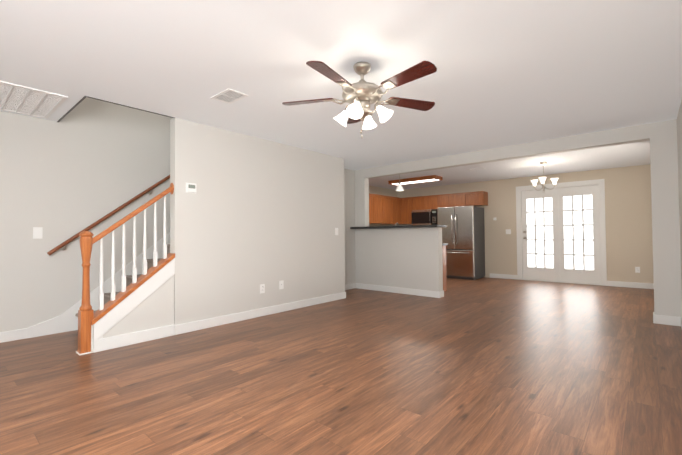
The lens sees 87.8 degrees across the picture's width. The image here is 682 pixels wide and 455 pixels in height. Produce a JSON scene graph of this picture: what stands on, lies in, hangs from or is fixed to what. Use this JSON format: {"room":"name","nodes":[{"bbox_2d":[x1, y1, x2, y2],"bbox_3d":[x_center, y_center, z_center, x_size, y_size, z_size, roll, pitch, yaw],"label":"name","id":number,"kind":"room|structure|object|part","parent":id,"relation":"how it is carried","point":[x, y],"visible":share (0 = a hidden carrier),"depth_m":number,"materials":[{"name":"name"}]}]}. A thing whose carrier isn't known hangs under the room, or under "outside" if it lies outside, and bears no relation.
{"room":"living room","nodes":[
{"label":"living room","id":0,"kind":"room"},
{"bbox_2d":[0,97,172,331],"bbox_3d":[-2.939,-1.239,4.602,0.200,4.900,6.300,-2,-2,41],"label":"wall","id":1,"kind":"structure","parent":0,"point":[84,164],"depth_m":4.14,"materials":[{"name":"white paint"}]},
{"bbox_2d":[0,328,26,342],"bbox_3d":[-4.137,1.132,2.979,0.018,0.108,2.270,-2,-2,41],"label":"baseboard","id":2,"kind":"structure","parent":1,"relation":"attached to","point":[12,335],"depth_m":3.75,"materials":[{"name":"white wood"}]},
{"bbox_2d":[33,227,42,238],"bbox_3d":[-3.351,0.060,3.921,0.016,0.125,0.080,-2,-2,41],"label":"light switch","id":3,"kind":"object","parent":1,"relation":"attached to","point":[37,232],"visible":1,"depth_m":3.92,"materials":[{"name":"white plastic"}]},
{"bbox_2d":[57,96,87,121],"bbox_3d":[-2.831,-1.236,3.711,1.128,0.027,0.015,-2,-2,41],"label":"trim","id":4,"kind":"structure","parent":1,"relation":"attached to","point":[73,107],"depth_m":3.64,"materials":[{"name":"grey paint"}]},
{"bbox_2d":[170,118,344,324],"bbox_3d":[-0.939,-0.004,5.088,0.120,2.420,2.920,-2,-2,41],"label":"wall","id":5,"kind":"structure","parent":0,"point":[249,216],"depth_m":4.68,"materials":[{"name":"white paint"}]},
{"bbox_2d":[88,96,174,117],"bbox_3d":[-2.130,-1.242,3.670,0.015,0.027,0.809,-2,-2,41],"label":"trim","id":6,"kind":"structure","parent":5,"relation":"attached to","point":[88,96],"depth_m":3.63,"materials":[{"name":"grey"}]},
{"bbox_2d":[186,183,195,192],"bbox_3d":[-1.722,-0.455,4.086,0.024,0.115,0.125,-2,-2,41],"label":"thermostat","id":7,"kind":"object","parent":5,"relation":"attached to","point":[190,187],"visible":1,"depth_m":4.08,"materials":[{"name":"white plastic"}]},
{"bbox_2d":[175,292,345,334],"bbox_3d":[-0.875,1.150,5.025,0.014,0.108,2.934,-2,-2,41],"label":"baseboard","id":8,"kind":"structure","parent":5,"relation":"attached to","point":[221,320],"depth_m":4.66,"materials":[{"name":"white wood"}]},
{"bbox_2d":[260,284,264,293],"bbox_3d":[-1.067,0.831,4.816,0.009,0.122,0.078,-2,-2,41],"label":"outlet","id":9,"kind":"object","parent":5,"relation":"attached to","point":[262,288],"visible":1,"depth_m":4.81,"materials":[{"name":"white plastic"}]},
{"bbox_2d":[279,280,283,288],"bbox_3d":[-0.851,0.820,5.066,0.008,0.122,0.078,-2,-2,41],"label":"outlet","id":10,"kind":"object","parent":5,"relation":"attached to","point":[281,284],"visible":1,"depth_m":5.07,"materials":[{"name":"white plastic"}]},
{"bbox_2d":[0,277,681,454],"bbox_3d":[0.442,1.245,4.583,6.340,0.120,11.150,-2,-2,41],"label":"floor","id":11,"kind":"structure","parent":0,"point":[490,366],"depth_m":2.63,"materials":[{"name":"brown wood"}]},
{"bbox_2d":[27,175,174,354],"bbox_3d":[-1.710,-0.604,4.968,1.152,3.626,3.876,-2,-2,41],"label":"staircase","id":12,"kind":"structure","parent":11,"relation":"on","point":[131,302],"depth_m":3.70,"materials":[{"name":"wood"}]},
{"bbox_3d":[-2.420,0.606,3.365,0.116,1.150,0.116,-1,-2,41],"label":"newel post","id":13,"kind":"part","parent":12,"relation":"part of","materials":[{"name":"brown wood"}]},
{"bbox_3d":[-2.119,-1.038,5.285,0.042,2.740,3.516,-1,-2,41],"label":"wall handrail","id":14,"kind":"part","parent":12,"relation":"part of","materials":[{"name":"brown wood"}]},
{"bbox_3d":[-2.152,-0.169,3.699,0.100,0.682,0.768,-1,-2,41],"label":"handrail oak","id":15,"kind":"part","parent":12,"relation":"part of","materials":[{"name":"orange wood"}]},
{"bbox_2d":[442,247,446,290],"bbox_3d":[1.630,0.784,6.749,0.508,0.875,0.628,-2,-2,41],"label":"base cabinet","id":16,"kind":"object","parent":11,"relation":"on","point":[444,266],"depth_m":6.76,"materials":[{"name":"brown wood"}]},
{"bbox_3d":[1.815,0.779,6.590,0.020,0.875,0.628,-1,-2,41],"label":"panel","id":17,"kind":"part","parent":16,"relation":"part of","materials":[{"name":"brown wood"}]},
{"bbox_2d":[437,206,484,279],"bbox_3d":[3.003,0.377,8.901,0.900,1.760,0.846,-2,-2,41],"label":"refrigerator","id":18,"kind":"object","parent":11,"relation":"on","point":[463,234],"visible":0.77,"depth_m":8.58,"materials":[{"name":"grey metal"}]},
{"bbox_2d":[0,0,681,189],"bbox_3d":[0.421,-1.385,4.639,6.340,0.300,11.150,-2,-2,41],"label":"ceiling","id":19,"kind":"structure","parent":0,"point":[511,72],"depth_m":2.81,"materials":[{"name":"white paint"}]},
{"bbox_2d":[0,81,67,118],"bbox_3d":[-3.133,-1.227,3.407,0.910,0.012,0.640,-2,-2,41],"label":"ceiling vent","id":20,"kind":"object","parent":19,"relation":"in","point":[20,99],"visible":1,"depth_m":3.43,"materials":[{"name":"white metal"}]},
{"bbox_2d":[210,88,247,103],"bbox_3d":[-1.064,-1.246,3.376,0.320,0.008,0.210,-2,-2,41],"label":"ceiling vent","id":21,"kind":"object","parent":19,"relation":"in","point":[228,96],"visible":0.98,"depth_m":3.37,"materials":[{"name":"white metal"}]},
{"bbox_2d":[282,61,436,137],"bbox_3d":[0.171,-0.978,2.745,1.263,0.589,1.263,-2,-2,41],"label":"ceiling fan","id":22,"kind":"object","parent":19,"relation":"hanging from","point":[361,95],"visible":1,"depth_m":2.69,"materials":[{"name":"brown wood"}]},
{"bbox_3d":[-0.264,-1.020,2.891,0.440,0.018,0.136,-1,11,14],"label":"blade","id":23,"kind":"part","parent":22,"relation":"part of","materials":[{"name":"brown wood"}]},
{"bbox_3d":[-0.068,-1.032,2.406,0.136,0.018,0.440,13,6,31],"label":"blade","id":24,"kind":"part","parent":22,"relation":"part of","materials":[{"name":"brown wood"}]},
{"bbox_3d":[0.004,-0.871,2.843,0.134,0.137,0.128,-1,-1,21],"label":"lamp shade","id":25,"kind":"part","parent":22,"relation":"part of","materials":[{"name":"white glass"}]},
{"bbox_3d":[0.137,-1.016,3.227,0.136,0.018,0.440,-12,0,-4],"label":"blade","id":26,"kind":"part","parent":22,"relation":"part of","materials":[{"name":"brown wood"}]},
{"bbox_3d":[0.106,-0.876,2.615,0.128,0.137,0.134,-1,-1,21],"label":"lamp shade","id":27,"kind":"part","parent":22,"relation":"part of","materials":[{"name":"white glass"}]},
{"bbox_3d":[0.232,-0.870,2.945,0.128,0.137,0.134,-1,-1,21],"label":"lamp shade","id":28,"kind":"part","parent":22,"relation":"part of","materials":[{"name":"white glass"}]},
{"bbox_3d":[0.270,-0.931,2.742,0.081,0.097,0.052,-1,-1,21],"label":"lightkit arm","id":29,"kind":"part","parent":22,"relation":"part of"},
{"bbox_3d":[0.334,-0.876,2.717,0.134,0.137,0.128,-1,-1,21],"label":"lamp shade","id":30,"kind":"part","parent":22,"relation":"part of","materials":[{"name":"white glass"}]},
{"bbox_3d":[0.454,-1.035,2.442,0.136,0.018,0.440,16,-11,-39],"label":"blade","id":31,"kind":"part","parent":22,"relation":"part of","materials":[{"name":"brown wood"}]},
{"bbox_3d":[0.580,-1.025,2.950,0.440,0.018,0.136,0,-13,-22],"label":"blade","id":32,"kind":"part","parent":22,"relation":"part of","materials":[{"name":"brown wood"}]},
{"bbox_2d":[395,175,403,190],"bbox_3d":[1.196,-0.967,7.235,0.180,0.434,0.180,-2,-2,41],"label":"pendant light","id":33,"kind":"object","parent":19,"relation":"hanging from","point":[399,187],"visible":0.83,"depth_m":7.21,"materials":[{"name":"white glass"}]},
{"bbox_3d":[1.198,-0.815,7.232,0.180,0.130,0.180,-1,-2,41],"label":"lamp shade","id":34,"kind":"part","parent":33,"relation":"part of","materials":[{"name":"white glass"}]},
{"bbox_2d":[388,175,442,185],"bbox_3d":[1.758,-1.120,8.470,1.240,0.084,0.380,-2,-2,41],"label":"kitchen ceiling light","id":35,"kind":"object","parent":19,"relation":"attached to","point":[438,178],"visible":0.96,"depth_m":8.26,"materials":[{"name":"brown wood"}]},
{"bbox_2d":[394,179,436,184],"bbox_3d":[1.758,-1.092,8.470,1.170,0.012,0.310,-2,-2,41],"label":"diffuser","id":36,"kind":"object","parent":35,"relation":"attached to","point":[416,181],"visible":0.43,"depth_m":8.40,"materials":[{"name":"white plastic"}]},
{"bbox_2d":[466,167,485,170],"bbox_3d":[2.768,-1.193,7.254,0.320,0.008,0.220,-2,-2,41],"label":"ceiling vent","id":37,"kind":"object","parent":19,"relation":"in","point":[480,168],"visible":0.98,"depth_m":7.27,"materials":[{"name":"white metal"}]},
{"bbox_2d":[531,162,558,192],"bbox_3d":[3.747,-0.932,6.587,0.463,0.572,0.434,-2,-2,41],"label":"dining chandelier","id":38,"kind":"object","parent":19,"relation":"hanging from","point":[542,180],"visible":1,"depth_m":6.58,"materials":[{"name":"white glass"}]},
{"bbox_3d":[3.669,-0.852,6.457,0.135,0.118,0.136,-1,-2,36],"label":"lamp shade","id":39,"kind":"part","parent":38,"relation":"part of","materials":[{"name":"white glass"}]},
{"bbox_3d":[3.969,-0.852,6.591,0.136,0.118,0.135,-1,-1,6],"label":"lamp shade","id":40,"kind":"part","parent":38,"relation":"part of","materials":[{"name":"white glass"}]},
{"bbox_2d":[344,168,355,284],"bbox_3d":[-0.089,0.029,6.957,0.120,2.420,1.020,-2,-2,41],"label":"wall","id":41,"kind":"structure","parent":0,"point":[349,202],"depth_m":7.17,"materials":[{"name":"white paint"}]},
{"bbox_2d":[345,283,355,289],"bbox_3d":[-0.034,1.183,6.883,0.014,0.108,0.976,-2,-2,41],"label":"baseboard","id":42,"kind":"structure","parent":41,"relation":"attached to","point":[348,286],"depth_m":7.13,"materials":[{"name":"white wood"}]},
{"bbox_2d":[369,186,397,225],"bbox_3d":[0.570,0.077,9.461,0.200,2.420,3.630,-2,-2,41],"label":"wall","id":43,"kind":"structure","parent":0,"point":[382,191],"depth_m":10.02,"materials":[{"name":"beige paint"}]},
{"bbox_2d":[369,193,376,222],"bbox_3d":[0.625,-0.482,9.127,0.337,0.755,0.528,-2,-2,41],"label":"upper cabinet","id":44,"kind":"object","parent":43,"relation":"attached to","point":[372,198],"depth_m":9.10,"materials":[{"name":"brown wood"}]},
{"bbox_2d":[377,195,384,222],"bbox_3d":[0.892,-0.478,9.436,0.337,0.755,0.528,-2,-2,41],"label":"upper cabinet","id":45,"kind":"object","parent":43,"relation":"attached to","point":[384,209],"depth_m":9.38,"materials":[{"name":"brown wood"}]},
{"bbox_2d":[385,196,392,222],"bbox_3d":[1.159,-0.473,9.744,0.337,0.755,0.528,-2,-2,41],"label":"upper cabinet","id":46,"kind":"object","parent":43,"relation":"attached to","point":[388,199],"depth_m":9.67,"materials":[{"name":"brown wood"}]},
{"bbox_2d":[389,197,400,224],"bbox_3d":[1.426,-0.469,10.053,0.337,0.755,0.528,-2,-2,41],"label":"upper cabinet","id":47,"kind":"object","parent":43,"relation":"attached to","point":[396,200],"depth_m":9.97,"materials":[{"name":"brown wood"}]},
{"bbox_2d":[365,227,442,291],"bbox_3d":[1.130,0.619,6.667,1.580,1.210,0.150,-2,-2,41],"label":"wall","id":48,"kind":"structure","parent":0,"point":[410,258],"depth_m":6.52,"materials":[{"name":"white paint"}]},
{"bbox_2d":[350,225,446,228],"bbox_3d":[1.022,-0.006,6.704,1.888,0.042,0.370,-2,-2,41],"label":"countertop","id":49,"kind":"structure","parent":48,"relation":"on","point":[406,226],"depth_m":6.41,"materials":[{"name":"grey stone"}]},
{"bbox_2d":[356,283,440,297],"bbox_3d":[0.992,1.171,6.671,1.844,0.108,0.022,-2,-2,41],"label":"baseboard","id":50,"kind":"structure","parent":48,"relation":"attached to","point":[427,293],"depth_m":6.57,"materials":[{"name":"white wood"}]},
{"bbox_2d":[438,191,487,207],"bbox_3d":[3.131,-0.709,9.160,1.183,0.340,0.348,-1,-2,41],"label":"kitchen cabinet","id":51,"kind":"object","parent":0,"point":[478,198],"depth_m":8.96,"materials":[{"name":"brown wood"}]},
{"bbox_2d":[355,119,681,316],"bbox_3d":[2.124,-0.013,5.817,4.960,2.420,0.150,-2,-2,41],"label":"wall","id":52,"kind":"structure","parent":0,"point":[661,137],"depth_m":4.31,"materials":[{"name":"white paint"}]},
{"bbox_2d":[397,164,653,282],"bbox_3d":[4.014,0.035,8.750,6.340,2.420,0.200,-2,-2,41],"label":"wall","id":53,"kind":"structure","parent":0,"point":[628,222],"depth_m":7.30,"materials":[{"name":"beige paint"}]},
{"bbox_2d":[413,196,428,209],"bbox_3d":[2.275,-0.669,9.907,0.441,0.375,0.337,-2,-2,41],"label":"upper cabinet","id":54,"kind":"object","parent":53,"relation":"attached to","point":[419,203],"depth_m":9.76,"materials":[{"name":"brown wood"}]},
{"bbox_2d":[411,209,437,224],"bbox_3d":[2.366,-0.262,9.754,0.757,0.437,0.441,-2,-2,41],"label":"over-the-range microwave","id":55,"kind":"object","parent":54,"relation":"attached to","point":[424,217],"visible":0.85,"depth_m":9.61,"materials":[{"name":"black metal"}]},
{"bbox_2d":[425,195,440,208],"bbox_3d":[2.542,-0.676,9.676,0.504,0.375,0.337,-2,-2,41],"label":"upper cabinet","id":56,"kind":"object","parent":53,"relation":"attached to","point":[434,200],"depth_m":9.50,"materials":[{"name":"brown wood"}]},
{"bbox_2d":[441,195,452,207],"bbox_3d":[2.800,-0.682,9.453,0.423,0.375,0.337,-2,-2,41],"label":"upper cabinet","id":57,"kind":"object","parent":53,"relation":"attached to","point":[446,200],"depth_m":9.27,"materials":[{"name":"brown wood"}]},
{"bbox_2d":[453,192,468,206],"bbox_3d":[3.081,-0.690,9.210,0.561,0.375,0.337,-2,-2,41],"label":"upper cabinet","id":58,"kind":"object","parent":53,"relation":"attached to","point":[459,199],"depth_m":9.02,"materials":[{"name":"brown wood"}]},
{"bbox_2d":[469,191,487,205],"bbox_3d":[3.392,-0.698,8.941,0.501,0.375,0.337,-2,-2,41],"label":"upper cabinet","id":59,"kind":"object","parent":53,"relation":"attached to","point":[478,198],"depth_m":8.77,"materials":[{"name":"brown wood"}]},
{"bbox_2d":[490,273,516,278],"bbox_3d":[3.953,1.190,8.644,0.640,0.108,0.014,-2,-2,41],"label":"baseboard","id":60,"kind":"structure","parent":53,"relation":"attached to","point":[505,276],"depth_m":8.63,"materials":[{"name":"white wood"}]},
{"bbox_2d":[521,188,558,280],"bbox_3d":[4.593,0.166,8.186,0.740,2.073,0.051,-2,-2,41],"label":"door leaf","id":61,"kind":"structure","parent":53,"relation":"in","point":[539,273],"depth_m":8.16,"materials":[{"name":"white wood"}]},
{"bbox_2d":[527,197,593,269],"bbox_3d":[4.875,0.116,7.947,1.290,1.616,0.006,-2,-2,41],"label":"french door","id":62,"kind":"structure","parent":53,"relation":"in","point":[565,229],"depth_m":7.86,"materials":[{"name":"clear glass"}]},
{"bbox_3d":[4.595,0.124,8.189,0.548,1.616,0.006,-1,-2,41],"label":"glass","id":63,"kind":"part","parent":62,"relation":"part of","materials":[{"name":"clear glass"}]},
{"bbox_3d":[5.156,0.109,7.705,0.548,1.616,0.006,-1,-2,41],"label":"glass","id":64,"kind":"part","parent":62,"relation":"part of","materials":[{"name":"clear glass"}]},
{"bbox_2d":[516,179,606,285],"bbox_3d":[4.884,0.115,7.956,1.706,2.213,0.180,-2,-2,41],"label":"door frame","id":65,"kind":"structure","parent":53,"relation":"attached to","point":[600,183],"depth_m":7.69,"materials":[{"name":"white wood"}]},
{"bbox_2d":[557,185,599,283],"bbox_3d":[5.147,0.152,7.703,0.754,2.073,0.057,-2,-2,41],"label":"door leaf","id":66,"kind":"structure","parent":53,"relation":"in","point":[579,275],"depth_m":7.67,"materials":[{"name":"white wood"}]},
{"bbox_3d":[4.857,0.159,7.924,0.025,2.073,0.012,-2,-2,41],"label":"french door astragal","id":67,"kind":"part","parent":66,"relation":"part of","materials":[{"name":"white wood"}]},
{"bbox_2d":[607,281,653,288],"bbox_3d":[5.836,1.140,7.016,0.920,0.108,0.014,-2,-2,41],"label":"baseboard","id":68,"kind":"structure","parent":53,"relation":"attached to","point":[609,283],"depth_m":7.06,"materials":[{"name":"white wood"}]},
{"bbox_2d":[635,267,639,272],"bbox_3d":[5.857,0.834,7.004,0.072,0.116,0.009,-2,-2,41],"label":"outlet","id":69,"kind":"object","parent":53,"relation":"attached to","point":[637,269],"visible":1,"depth_m":7.00,"materials":[{"name":"white plastic"}]},
{"bbox_2d":[677,100,681,291],"bbox_3d":[2.753,-0.086,2.602,0.200,2.420,11.150,-2,-2,41],"label":"wall","id":70,"kind":"structure","parent":0,"point":[679,132],"depth_m":3.93,"materials":[{"name":"white paint"}]},
{"label":"outside","id":71,"kind":"structure","parent":0,"visible":0},
{"bbox_2d":[527,195,594,269],"bbox_3d":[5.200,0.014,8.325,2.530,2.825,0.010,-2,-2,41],"label":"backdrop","id":72,"kind":"structure","parent":71,"point":[567,220],"depth_m":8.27,"materials":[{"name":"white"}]}
]}

